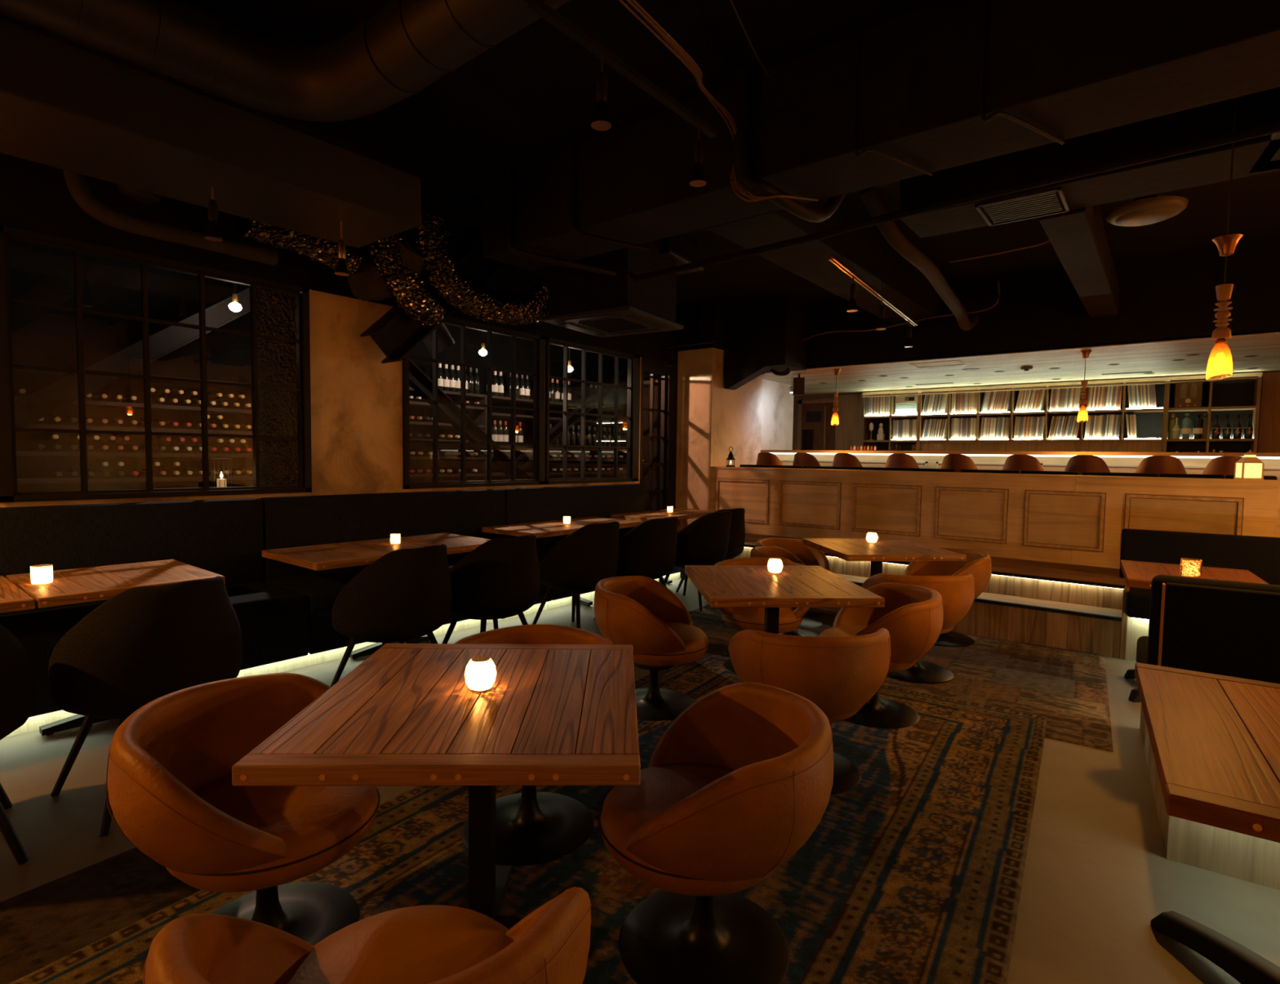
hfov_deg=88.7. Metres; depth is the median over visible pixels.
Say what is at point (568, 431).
wine bottle
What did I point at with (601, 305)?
air conditioner
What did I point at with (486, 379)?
wine bottle
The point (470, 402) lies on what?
wine bottle
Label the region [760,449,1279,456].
countertop
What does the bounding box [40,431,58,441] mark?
wine bottle
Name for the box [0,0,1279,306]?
ceiling
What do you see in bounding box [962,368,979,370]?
disc
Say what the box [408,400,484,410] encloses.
shelf
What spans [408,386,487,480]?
wine rack
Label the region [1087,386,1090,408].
record sleeve
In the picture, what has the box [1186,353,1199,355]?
recessed light
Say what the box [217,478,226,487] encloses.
candle
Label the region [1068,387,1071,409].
record sleeve
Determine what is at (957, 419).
record sleeve
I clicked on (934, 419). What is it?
record sleeve
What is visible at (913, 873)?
oriental rug
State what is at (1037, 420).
record sleeve
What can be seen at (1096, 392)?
record sleeve
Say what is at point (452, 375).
wine bottle
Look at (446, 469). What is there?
wine bottle
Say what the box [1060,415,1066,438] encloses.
record sleeve
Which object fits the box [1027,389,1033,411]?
record sleeve
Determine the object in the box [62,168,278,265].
pipe
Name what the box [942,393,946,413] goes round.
record sleeve
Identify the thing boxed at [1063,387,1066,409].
record sleeve
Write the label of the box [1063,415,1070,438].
record sleeve
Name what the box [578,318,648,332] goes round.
grille
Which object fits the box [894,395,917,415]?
boombox
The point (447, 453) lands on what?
wine bottle
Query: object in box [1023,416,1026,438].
record sleeve
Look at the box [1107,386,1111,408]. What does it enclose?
record sleeve
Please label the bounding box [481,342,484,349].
socket
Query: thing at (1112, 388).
record sleeve
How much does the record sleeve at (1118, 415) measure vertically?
0.308 m
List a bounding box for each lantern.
[210,449,231,487]
[725,446,735,466]
[1233,449,1264,479]
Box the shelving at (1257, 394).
[835,371,1279,453]
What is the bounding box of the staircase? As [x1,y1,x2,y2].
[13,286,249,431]
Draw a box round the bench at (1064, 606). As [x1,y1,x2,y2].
[677,526,1129,659]
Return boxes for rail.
[739,464,1276,479]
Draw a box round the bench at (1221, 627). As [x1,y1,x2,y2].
[1136,574,1279,889]
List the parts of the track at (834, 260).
hanger rod, rail, hanger rod, hanger rod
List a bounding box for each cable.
[618,0,773,201]
[626,0,786,200]
[626,0,813,200]
[631,0,817,200]
[657,30,813,200]
[729,0,777,83]
[801,280,999,341]
[949,240,1049,262]
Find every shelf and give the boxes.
[13,363,251,389]
[13,395,252,414]
[16,451,253,457]
[17,475,253,484]
[24,423,252,435]
[408,386,484,398]
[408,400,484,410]
[408,421,484,427]
[408,438,469,441]
[409,456,484,459]
[409,472,484,477]
[492,395,626,412]
[492,412,626,425]
[492,471,626,475]
[498,444,626,450]
[549,457,626,461]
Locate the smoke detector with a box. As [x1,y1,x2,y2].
[1020,365,1032,370]
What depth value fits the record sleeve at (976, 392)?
9.43 m
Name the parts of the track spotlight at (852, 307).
reflector bulb, bulb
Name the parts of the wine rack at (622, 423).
post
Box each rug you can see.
[0,846,201,983]
[8,648,1047,983]
[688,604,1113,751]
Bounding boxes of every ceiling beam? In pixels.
[482,0,1279,271]
[1038,204,1119,318]
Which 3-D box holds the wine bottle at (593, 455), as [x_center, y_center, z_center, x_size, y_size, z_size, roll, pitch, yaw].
[-0.738,-0.528,9.663,0.305,0.076,0.076,3,4,39]
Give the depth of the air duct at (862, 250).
5.19 m
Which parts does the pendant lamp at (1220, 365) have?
lamp shade, cord, drop rod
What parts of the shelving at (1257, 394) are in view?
panel, door panel, shelf, shelf, rail, panel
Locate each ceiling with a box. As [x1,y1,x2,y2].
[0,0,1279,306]
[759,328,1279,396]
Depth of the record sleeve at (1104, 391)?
8.50 m
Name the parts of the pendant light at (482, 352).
bulb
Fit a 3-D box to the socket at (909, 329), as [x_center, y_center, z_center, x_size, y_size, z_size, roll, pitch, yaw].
[2.403,-1.427,5.838,0.040,0.100,0.040,3,4,39]
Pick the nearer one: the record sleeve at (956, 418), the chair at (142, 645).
the chair at (142, 645)
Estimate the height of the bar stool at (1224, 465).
0.952 m
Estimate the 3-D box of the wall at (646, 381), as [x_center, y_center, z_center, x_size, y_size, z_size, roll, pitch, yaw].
[0.754,-0.804,10.338,1.980,3.200,0.100,3,4,39]
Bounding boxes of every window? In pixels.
[0,224,311,502]
[402,316,545,488]
[544,337,640,484]
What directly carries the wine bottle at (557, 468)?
on the wine rack at (622, 423)
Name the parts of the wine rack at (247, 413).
post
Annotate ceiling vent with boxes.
[915,382,953,385]
[1102,371,1151,374]
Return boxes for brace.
[408,358,533,479]
[515,364,627,471]
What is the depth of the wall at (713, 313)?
7.94 m
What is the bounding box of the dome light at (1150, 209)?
[1105,193,1188,226]
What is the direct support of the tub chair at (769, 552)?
on the rug at (1068, 687)
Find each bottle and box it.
[13,386,26,396]
[26,441,44,451]
[31,417,44,423]
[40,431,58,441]
[43,441,62,451]
[43,467,62,478]
[44,414,61,424]
[58,415,76,425]
[60,441,77,451]
[60,467,79,478]
[66,432,79,442]
[75,416,93,425]
[76,442,93,451]
[77,468,94,477]
[84,393,92,399]
[86,433,99,442]
[89,391,107,400]
[91,417,107,426]
[91,442,108,452]
[91,458,108,468]
[92,467,109,477]
[97,433,115,442]
[104,393,122,401]
[105,417,123,426]
[106,442,124,452]
[106,458,124,468]
[107,467,124,477]
[112,434,129,443]
[119,394,137,402]
[119,417,137,426]
[120,467,138,477]
[121,443,137,452]
[133,395,144,403]
[134,418,151,427]
[135,467,146,476]
[136,386,155,395]
[136,443,145,452]
[142,458,159,467]
[151,386,169,396]
[151,395,164,404]
[151,419,164,427]
[151,443,165,452]
[152,467,166,476]
[153,435,170,444]
[160,396,177,404]
[160,419,178,428]
[160,458,180,467]
[161,444,178,453]
[161,467,179,476]
[165,388,183,397]
[168,435,185,444]
[173,397,191,405]
[173,420,191,429]
[175,444,191,453]
[175,467,192,476]
[178,389,197,398]
[181,435,197,444]
[186,398,200,406]
[186,421,201,429]
[187,467,202,476]
[188,444,201,453]
[190,413,209,421]
[198,399,216,407]
[199,421,216,430]
[200,444,217,453]
[200,467,217,475]
[207,391,222,399]
[207,413,222,422]
[208,436,223,444]
[210,422,228,430]
[211,400,227,408]
[211,444,228,453]
[214,466,227,475]
[217,391,233,400]
[218,436,235,444]
[222,422,239,431]
[223,400,239,408]
[223,444,240,453]
[223,466,240,475]
[226,392,244,401]
[230,437,245,444]
[234,401,251,409]
[234,422,251,431]
[235,444,252,453]
[235,466,252,475]
[408,395,421,401]
[408,414,422,421]
[408,431,422,438]
[409,449,422,456]
[409,466,422,474]
[413,466,431,473]
[415,431,430,438]
[416,415,430,422]
[416,449,432,456]
[423,415,432,422]
[423,432,432,439]
[426,466,444,473]
[430,432,444,439]
[437,363,443,390]
[438,433,453,439]
[438,466,452,473]
[443,364,449,391]
[444,450,460,456]
[445,466,460,473]
[446,433,459,439]
[449,364,456,391]
[452,399,469,404]
[455,365,460,391]
[458,466,477,473]
[459,450,478,457]
[466,373,467,392]
[466,400,479,405]
[467,367,473,393]
[473,368,479,394]
[486,378,493,395]
[492,370,497,395]
[492,420,497,442]
[497,371,503,396]
[497,420,503,445]
[502,421,508,445]
[507,373,511,397]
[515,373,519,398]
[516,422,523,443]
[519,374,524,398]
[524,375,529,399]
[549,453,556,457]
[549,466,556,471]
[549,466,562,471]
[550,378,555,401]
[550,453,562,457]
[553,424,559,444]
[554,466,571,471]
[555,379,559,402]
[559,434,563,447]
[561,385,563,402]
[561,466,577,471]
[567,429,570,447]
[567,453,577,458]
[568,381,571,403]
[569,466,580,471]
[570,425,576,447]
[571,453,580,458]
[576,425,581,445]
[577,453,591,458]
[577,466,591,471]
[585,431,586,445]
[585,453,597,458]
[585,466,597,471]
[586,426,591,448]
[588,384,593,396]
[591,426,596,448]
[591,466,604,471]
[601,453,610,458]
[601,466,610,471]
[602,426,607,448]
[604,453,613,458]
[604,466,613,471]
[607,427,612,446]
[611,427,613,446]
[617,428,621,448]
[1168,413,1175,439]
[1172,417,1180,439]
[1181,413,1191,438]
[1192,413,1203,438]
[1201,413,1208,438]
[1211,413,1220,438]
[1222,413,1231,438]
[1232,413,1242,438]
[1243,413,1253,438]
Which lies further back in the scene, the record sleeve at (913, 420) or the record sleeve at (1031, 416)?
the record sleeve at (913, 420)
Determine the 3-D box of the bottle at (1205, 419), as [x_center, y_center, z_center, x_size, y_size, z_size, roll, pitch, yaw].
[6.855,-0.798,7.935,0.080,0.312,0.080,2,4,27]
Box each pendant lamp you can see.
[831,368,840,425]
[1077,349,1092,422]
[1205,97,1243,380]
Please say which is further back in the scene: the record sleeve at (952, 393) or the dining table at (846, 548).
the record sleeve at (952, 393)
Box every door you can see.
[639,356,677,511]
[796,398,835,449]
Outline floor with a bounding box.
[0,570,1279,983]
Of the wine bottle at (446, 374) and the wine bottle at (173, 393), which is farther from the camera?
the wine bottle at (446, 374)
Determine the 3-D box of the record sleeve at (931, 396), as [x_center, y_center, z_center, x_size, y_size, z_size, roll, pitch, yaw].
[4.458,-1.326,9.951,0.064,0.299,0.310,3,4,39]
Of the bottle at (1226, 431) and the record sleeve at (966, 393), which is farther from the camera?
the record sleeve at (966, 393)
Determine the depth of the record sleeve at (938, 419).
9.78 m
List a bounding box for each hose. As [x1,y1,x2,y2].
[761,368,791,375]
[769,368,790,374]
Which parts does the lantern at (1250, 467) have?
pane, frame, pane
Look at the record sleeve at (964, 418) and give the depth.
9.55 m
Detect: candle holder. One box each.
[30,564,53,584]
[390,533,399,543]
[464,656,496,690]
[563,515,570,524]
[666,506,672,511]
[767,557,782,573]
[866,531,877,542]
[1180,557,1202,577]
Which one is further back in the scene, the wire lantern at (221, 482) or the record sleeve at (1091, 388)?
the record sleeve at (1091, 388)
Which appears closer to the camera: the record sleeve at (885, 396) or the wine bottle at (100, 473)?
the wine bottle at (100, 473)
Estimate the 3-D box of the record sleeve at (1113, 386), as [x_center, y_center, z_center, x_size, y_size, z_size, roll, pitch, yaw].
[6.192,-1.230,8.559,0.025,0.305,0.310,3,4,39]
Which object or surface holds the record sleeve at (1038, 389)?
in the shelving at (1257, 394)
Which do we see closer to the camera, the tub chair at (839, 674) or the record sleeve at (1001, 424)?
the tub chair at (839, 674)
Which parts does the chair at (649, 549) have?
leg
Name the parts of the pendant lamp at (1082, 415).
lamp shade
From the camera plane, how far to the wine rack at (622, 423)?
9.41 m
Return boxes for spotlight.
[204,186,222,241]
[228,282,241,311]
[334,221,349,275]
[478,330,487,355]
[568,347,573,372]
[591,55,611,130]
[688,125,706,186]
[789,375,792,392]
[846,275,857,311]
[875,298,885,329]
[904,320,913,347]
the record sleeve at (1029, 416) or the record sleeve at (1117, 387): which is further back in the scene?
the record sleeve at (1029, 416)
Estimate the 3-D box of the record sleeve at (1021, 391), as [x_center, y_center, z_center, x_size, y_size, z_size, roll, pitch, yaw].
[5.369,-1.276,9.208,0.065,0.306,0.310,3,4,39]
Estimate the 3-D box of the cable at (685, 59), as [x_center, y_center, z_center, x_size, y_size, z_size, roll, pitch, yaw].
[0.168,-1.552,2.625,0.288,0.341,2.004,3,4,39]
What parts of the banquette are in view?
panel, panel, panel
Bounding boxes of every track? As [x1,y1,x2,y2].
[528,0,716,137]
[828,198,918,325]
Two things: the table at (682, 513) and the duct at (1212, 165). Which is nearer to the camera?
the duct at (1212, 165)
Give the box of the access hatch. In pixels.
[910,360,964,367]
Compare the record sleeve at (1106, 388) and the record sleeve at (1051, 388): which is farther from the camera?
the record sleeve at (1051, 388)
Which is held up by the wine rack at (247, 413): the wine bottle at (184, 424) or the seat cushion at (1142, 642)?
the wine bottle at (184, 424)
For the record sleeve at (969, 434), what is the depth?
9.50 m
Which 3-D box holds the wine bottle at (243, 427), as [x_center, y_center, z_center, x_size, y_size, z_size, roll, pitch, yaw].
[-3.654,-0.596,6.021,0.305,0.076,0.076,3,4,39]
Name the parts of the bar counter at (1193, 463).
moulding, moulding, moulding, moulding, moulding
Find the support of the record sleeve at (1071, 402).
in the shelving at (1257, 394)
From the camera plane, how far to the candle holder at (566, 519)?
6.00 m
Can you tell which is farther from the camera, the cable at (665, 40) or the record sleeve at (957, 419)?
the record sleeve at (957, 419)
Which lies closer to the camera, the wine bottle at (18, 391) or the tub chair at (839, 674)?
the tub chair at (839, 674)
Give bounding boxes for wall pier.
[675,347,762,527]
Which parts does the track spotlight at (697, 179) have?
bulb, reflector bulb, stem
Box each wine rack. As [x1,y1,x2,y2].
[13,363,253,486]
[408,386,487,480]
[492,395,626,476]
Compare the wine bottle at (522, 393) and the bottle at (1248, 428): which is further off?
the wine bottle at (522, 393)
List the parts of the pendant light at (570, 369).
bulb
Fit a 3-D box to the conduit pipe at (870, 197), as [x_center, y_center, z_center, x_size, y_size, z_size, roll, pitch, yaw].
[2.492,-1.796,5.421,0.254,0.505,3.157,3,4,39]
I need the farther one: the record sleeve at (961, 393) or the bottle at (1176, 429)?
the record sleeve at (961, 393)
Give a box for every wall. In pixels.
[0,152,678,506]
[8,239,627,492]
[642,373,661,511]
[677,301,725,351]
[710,466,1279,568]
[724,295,808,389]
[760,378,793,449]
[806,238,1279,368]
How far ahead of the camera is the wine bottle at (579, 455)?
9.43 m
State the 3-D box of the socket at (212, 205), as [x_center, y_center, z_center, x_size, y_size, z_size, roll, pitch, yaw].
[-2.038,-1.341,3.122,0.040,0.100,0.040,3,4,39]
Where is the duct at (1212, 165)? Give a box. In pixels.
[898,86,1279,238]
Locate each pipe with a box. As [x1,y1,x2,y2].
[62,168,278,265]
[504,167,616,275]
[567,142,650,252]
[634,120,1279,281]
[733,66,846,222]
[859,186,978,330]
[978,0,1064,144]
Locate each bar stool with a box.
[755,452,782,465]
[792,452,820,466]
[832,453,862,466]
[884,453,919,467]
[940,453,977,471]
[1002,453,1044,471]
[1064,454,1110,475]
[1134,455,1186,476]
[1202,455,1243,478]
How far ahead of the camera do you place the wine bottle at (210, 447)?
5.76 m
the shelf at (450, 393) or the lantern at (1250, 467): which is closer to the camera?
the lantern at (1250, 467)
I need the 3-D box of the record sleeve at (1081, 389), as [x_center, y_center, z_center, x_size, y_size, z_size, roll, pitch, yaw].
[5.918,-1.243,8.777,0.023,0.300,0.310,3,4,39]
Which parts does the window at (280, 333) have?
pane, pane, pane, pane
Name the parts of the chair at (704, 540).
leg, leg, leg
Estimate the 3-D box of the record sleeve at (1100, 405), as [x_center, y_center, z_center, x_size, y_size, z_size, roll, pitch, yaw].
[6.100,-1.233,8.628,0.033,0.302,0.310,3,4,39]
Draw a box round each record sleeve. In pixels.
[865,396,867,415]
[866,396,868,415]
[871,396,872,415]
[874,396,876,415]
[875,396,877,415]
[877,396,879,415]
[880,396,881,415]
[881,396,883,415]
[884,395,886,414]
[892,419,894,439]
[893,419,896,439]
[896,419,898,439]
[897,419,899,439]
[901,419,902,439]
[902,419,905,439]
[904,419,906,439]
[906,418,908,439]
[907,419,909,439]
[909,418,911,439]
[911,418,912,439]
[912,419,915,439]
[914,418,915,439]
[920,419,925,439]
[921,419,927,439]
[923,394,927,413]
[923,419,928,439]
[924,394,928,413]
[924,419,929,439]
[925,394,930,413]
[926,394,931,413]
[926,418,931,439]
[927,394,933,413]
[927,418,932,439]
[928,418,933,439]
[929,418,934,439]
[930,394,935,413]
[931,394,936,414]
[932,418,937,439]
[933,393,938,413]
[933,418,939,439]
[934,393,940,413]
[935,419,940,439]
[937,393,942,413]
[937,418,942,439]
[937,418,944,439]
[938,393,943,413]
[939,419,944,439]
[940,393,945,413]
[940,418,946,439]
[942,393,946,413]
[942,393,948,413]
[942,418,947,439]
[950,417,952,439]
[951,393,953,413]
[953,393,955,413]
[953,417,955,439]
[954,417,958,439]
[955,392,957,413]
[955,418,958,439]
[957,417,959,439]
[958,392,960,413]
[958,418,960,439]
[960,392,961,413]
[960,392,963,413]
[960,417,963,439]
[962,392,964,413]
[962,417,964,439]
[963,417,964,439]
[964,392,966,413]
[964,417,966,439]
[965,392,968,413]
[966,417,968,439]
[967,392,969,413]
[968,392,970,413]
[968,417,970,439]
[969,417,972,439]
[970,392,973,412]
[971,417,974,439]
[972,391,974,412]
[973,391,976,412]
[973,417,975,439]
[974,417,977,439]
[975,391,977,413]
[980,391,986,412]
[980,417,983,439]
[981,417,984,439]
[982,391,988,412]
[982,417,985,439]
[983,391,989,412]
[983,417,986,439]
[985,391,991,412]
[985,417,988,439]
[986,391,992,412]
[986,417,990,439]
[987,417,991,439]
[988,391,994,412]
[989,391,995,412]
[989,417,993,439]
[990,391,996,412]
[991,391,998,413]
[991,417,994,439]
[992,417,995,439]
[993,391,999,412]
[994,391,999,412]
[994,417,998,439]
[995,391,1001,412]
[995,417,999,439]
[996,391,1002,412]
[997,417,1000,439]
[998,391,1004,412]
[999,417,1003,439]
[1000,391,1005,411]
[1000,417,1004,439]
[1001,391,1006,411]
[1003,391,1008,411]
[1003,417,1006,439]
[1004,391,1008,411]
[1004,417,1008,439]
[1005,390,1012,412]
[1005,417,1008,439]
[1007,417,1010,439]
[1013,416,1017,438]
[1014,390,1020,411]
[1014,416,1018,438]
[1016,390,1022,411]
[1017,416,1019,438]
[1017,416,1022,438]
[1018,390,1024,411]
[1019,390,1025,411]
[1019,416,1023,438]
[1021,390,1027,412]
[1022,389,1029,411]
[1022,416,1025,438]
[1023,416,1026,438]
[1024,389,1031,411]
[1024,417,1027,438]
[1026,389,1032,411]
[1026,416,1029,438]
[1026,416,1031,438]
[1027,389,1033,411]
[1028,416,1032,438]
[1029,389,1035,410]
[1030,389,1036,410]
[1030,416,1035,438]
[1031,389,1038,410]
[1031,417,1035,438]
[1033,389,1039,410]
[1033,416,1037,438]
[1035,389,1040,410]
[1035,417,1039,438]
[1036,389,1043,410]
[1037,416,1040,438]
[1038,389,1046,410]
[1038,416,1042,438]
[1040,416,1043,438]
[1041,416,1044,439]
[1048,415,1054,438]
[1049,388,1053,410]
[1049,416,1057,438]
[1051,388,1055,410]
[1052,416,1058,438]
[1053,388,1056,410]
[1053,388,1057,410]
[1053,415,1059,438]
[1054,415,1061,438]
[1056,388,1059,410]
[1056,415,1062,438]
[1057,388,1062,409]
[1059,388,1062,409]
[1059,416,1065,438]
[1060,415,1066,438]
[1061,387,1064,409]
[1062,387,1066,409]
[1062,415,1068,438]
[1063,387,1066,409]
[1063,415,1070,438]
[1064,387,1069,409]
[1065,415,1071,438]
[1066,387,1070,409]
[1066,415,1072,438]
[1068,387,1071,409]
[1068,415,1075,438]
[1069,387,1073,409]
[1069,415,1075,438]
[1071,387,1075,409]
[1071,415,1077,438]
[1072,418,1078,438]
[1073,387,1077,409]
[1074,422,1080,438]
[1075,387,1079,409]
[1076,387,1080,409]
[1078,386,1082,409]
[1084,420,1087,438]
[1085,414,1089,438]
[1086,386,1089,409]
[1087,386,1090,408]
[1087,414,1091,438]
[1088,386,1093,408]
[1088,415,1093,438]
[1090,386,1094,408]
[1091,414,1095,438]
[1092,386,1096,408]
[1092,415,1096,438]
[1093,386,1098,408]
[1093,415,1098,438]
[1096,386,1099,408]
[1096,415,1100,438]
[1097,386,1102,408]
[1097,414,1102,438]
[1099,386,1103,408]
[1099,414,1103,438]
[1101,386,1106,408]
[1101,414,1105,438]
[1102,414,1106,438]
[1103,386,1107,408]
[1104,414,1108,438]
[1105,386,1110,408]
[1106,414,1110,438]
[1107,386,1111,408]
[1107,414,1111,438]
[1108,386,1113,408]
[1109,414,1114,438]
[1111,386,1114,408]
[1111,386,1115,408]
[1111,414,1116,438]
[1113,385,1118,408]
[1114,414,1118,438]
[1115,385,1120,408]
[1115,413,1119,438]
[1116,414,1121,439]
[1118,385,1123,408]
[1125,413,1129,438]
[1127,385,1131,408]
[1128,414,1130,438]
[1129,385,1132,408]
[1129,414,1133,438]
[1131,385,1134,408]
[1131,414,1134,438]
[1133,385,1135,408]
[1133,413,1137,438]
[1134,384,1137,408]
[1136,384,1139,408]
[1138,384,1141,408]
[1140,384,1142,408]
[1141,384,1144,408]
[1143,384,1146,408]
[1145,384,1148,407]
[1147,384,1150,407]
[1148,384,1151,407]
[1149,384,1152,407]
[1151,384,1154,407]
[1152,383,1156,407]
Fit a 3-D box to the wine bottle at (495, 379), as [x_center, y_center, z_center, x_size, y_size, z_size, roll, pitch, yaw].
[-1.800,-1.347,8.138,0.076,0.312,0.074,3,4,39]
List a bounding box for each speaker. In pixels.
[422,323,454,355]
[792,373,804,395]
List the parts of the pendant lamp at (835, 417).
lamp shade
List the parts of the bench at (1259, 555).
backrest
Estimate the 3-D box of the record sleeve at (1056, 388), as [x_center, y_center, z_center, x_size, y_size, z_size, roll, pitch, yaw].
[5.708,-1.260,8.942,0.032,0.309,0.310,3,4,39]
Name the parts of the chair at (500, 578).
leg, leg, leg, leg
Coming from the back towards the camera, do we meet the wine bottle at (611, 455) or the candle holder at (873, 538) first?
the wine bottle at (611, 455)
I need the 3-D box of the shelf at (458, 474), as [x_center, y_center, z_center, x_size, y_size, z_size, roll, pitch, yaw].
[-2.679,-0.181,7.303,0.320,0.030,2.130,3,4,39]
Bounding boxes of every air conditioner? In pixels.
[540,238,683,337]
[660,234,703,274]
[1249,119,1279,173]
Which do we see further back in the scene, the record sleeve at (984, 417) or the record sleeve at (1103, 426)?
the record sleeve at (984, 417)
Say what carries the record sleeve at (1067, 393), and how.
in the shelving at (1257, 394)
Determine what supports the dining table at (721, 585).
on the oriental rug at (913, 873)
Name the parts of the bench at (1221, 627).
backrest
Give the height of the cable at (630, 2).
0.337 m
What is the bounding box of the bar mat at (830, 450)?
[830,449,894,450]
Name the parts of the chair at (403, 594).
leg, leg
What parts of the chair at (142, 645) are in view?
leg, leg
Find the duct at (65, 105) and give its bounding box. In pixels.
[0,16,421,248]
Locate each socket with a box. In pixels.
[208,199,217,222]
[232,293,237,302]
[337,239,345,258]
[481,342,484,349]
[595,71,607,102]
[669,349,673,358]
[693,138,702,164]
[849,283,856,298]
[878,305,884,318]
[906,325,911,337]
[1214,337,1226,343]
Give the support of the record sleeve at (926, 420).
in the shelving at (1257, 394)
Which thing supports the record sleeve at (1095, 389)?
in the shelving at (1257, 394)
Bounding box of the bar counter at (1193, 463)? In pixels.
[760,449,1279,537]
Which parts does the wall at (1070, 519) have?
panel, moulding, panel, moulding, moulding, panel, moulding, panel, moulding, panel, panel, moulding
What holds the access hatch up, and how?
attached to the ceiling at (1156, 356)
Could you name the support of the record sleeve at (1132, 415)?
on the shelving at (1257, 394)
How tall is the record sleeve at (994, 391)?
0.299 m
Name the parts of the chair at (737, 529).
leg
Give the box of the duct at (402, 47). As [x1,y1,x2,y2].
[0,0,569,121]
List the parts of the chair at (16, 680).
leg, leg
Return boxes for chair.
[0,623,34,864]
[48,576,242,836]
[105,672,380,945]
[142,886,591,983]
[329,543,451,686]
[442,534,539,643]
[455,623,613,865]
[532,520,619,628]
[593,516,678,619]
[593,575,709,720]
[598,681,833,983]
[664,511,732,611]
[675,507,745,591]
[715,557,809,673]
[728,627,890,795]
[750,546,818,635]
[755,537,830,627]
[818,582,943,728]
[861,573,975,683]
[903,547,991,646]
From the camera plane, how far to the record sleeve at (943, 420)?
9.74 m
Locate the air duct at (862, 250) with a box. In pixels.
[706,197,940,323]
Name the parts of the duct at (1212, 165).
frame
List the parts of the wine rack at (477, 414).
post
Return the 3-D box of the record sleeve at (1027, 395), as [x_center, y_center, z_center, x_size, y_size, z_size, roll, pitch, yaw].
[5.438,-1.273,9.168,0.064,0.306,0.310,3,4,39]
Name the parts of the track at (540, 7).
hanger rod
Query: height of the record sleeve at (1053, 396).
0.309 m
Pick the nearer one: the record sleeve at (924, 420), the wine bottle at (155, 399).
the wine bottle at (155, 399)
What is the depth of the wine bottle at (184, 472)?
5.64 m
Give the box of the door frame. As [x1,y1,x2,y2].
[792,395,834,449]
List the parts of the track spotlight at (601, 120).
reflector bulb, bulb, stem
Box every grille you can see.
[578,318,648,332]
[794,377,804,394]
[801,429,813,449]
[1180,383,1186,398]
[1190,382,1197,397]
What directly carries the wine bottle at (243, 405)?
on the wine rack at (247, 413)
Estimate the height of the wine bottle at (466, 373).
0.312 m
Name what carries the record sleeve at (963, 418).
in the shelving at (1257, 394)
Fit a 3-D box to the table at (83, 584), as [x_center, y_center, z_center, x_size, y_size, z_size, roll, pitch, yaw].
[-2.613,0.776,3.278,0.785,0.720,0.700,3,4,39]
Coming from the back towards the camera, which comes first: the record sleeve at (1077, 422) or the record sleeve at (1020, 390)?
the record sleeve at (1020, 390)
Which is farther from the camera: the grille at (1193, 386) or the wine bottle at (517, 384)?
the wine bottle at (517, 384)
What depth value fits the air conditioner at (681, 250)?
5.46 m
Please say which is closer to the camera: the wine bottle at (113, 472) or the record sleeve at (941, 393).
the wine bottle at (113, 472)
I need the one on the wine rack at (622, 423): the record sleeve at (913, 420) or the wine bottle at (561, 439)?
the wine bottle at (561, 439)
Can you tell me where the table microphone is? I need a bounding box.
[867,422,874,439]
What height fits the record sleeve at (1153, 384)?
0.304 m
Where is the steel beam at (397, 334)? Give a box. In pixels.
[360,236,506,363]
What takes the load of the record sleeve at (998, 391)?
in the shelving at (1257, 394)
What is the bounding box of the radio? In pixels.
[1173,382,1203,408]
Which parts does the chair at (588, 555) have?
leg, leg, leg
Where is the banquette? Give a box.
[0,483,684,737]
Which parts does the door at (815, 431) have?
panel, panel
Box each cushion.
[0,497,264,614]
[0,581,306,659]
[165,774,378,892]
[259,488,504,582]
[266,554,545,610]
[274,904,514,983]
[500,483,645,545]
[536,533,625,555]
[600,762,779,895]
[632,620,708,665]
[721,607,802,633]
[818,625,917,671]
[940,626,954,633]
[1122,586,1151,619]
[1136,635,1148,663]
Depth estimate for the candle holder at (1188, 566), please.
3.67 m
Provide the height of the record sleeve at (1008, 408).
0.300 m
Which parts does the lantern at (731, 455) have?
lid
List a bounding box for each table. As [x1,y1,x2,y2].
[0,575,35,613]
[5,559,225,735]
[231,643,640,950]
[262,532,491,659]
[481,516,643,606]
[610,507,715,584]
[684,564,884,634]
[801,537,965,576]
[1120,560,1268,702]
[1134,662,1279,983]
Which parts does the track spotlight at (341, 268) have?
stem, reflector bulb, bulb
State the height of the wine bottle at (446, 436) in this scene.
0.076 m
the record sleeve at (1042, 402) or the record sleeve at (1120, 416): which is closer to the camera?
the record sleeve at (1120, 416)
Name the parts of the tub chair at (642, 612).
swivel plate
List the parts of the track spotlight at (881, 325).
reflector bulb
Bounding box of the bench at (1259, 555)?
[1119,528,1279,660]
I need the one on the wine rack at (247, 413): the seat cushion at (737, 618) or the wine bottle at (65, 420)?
the wine bottle at (65, 420)
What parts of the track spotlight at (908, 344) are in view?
reflector bulb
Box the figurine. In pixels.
[876,422,884,439]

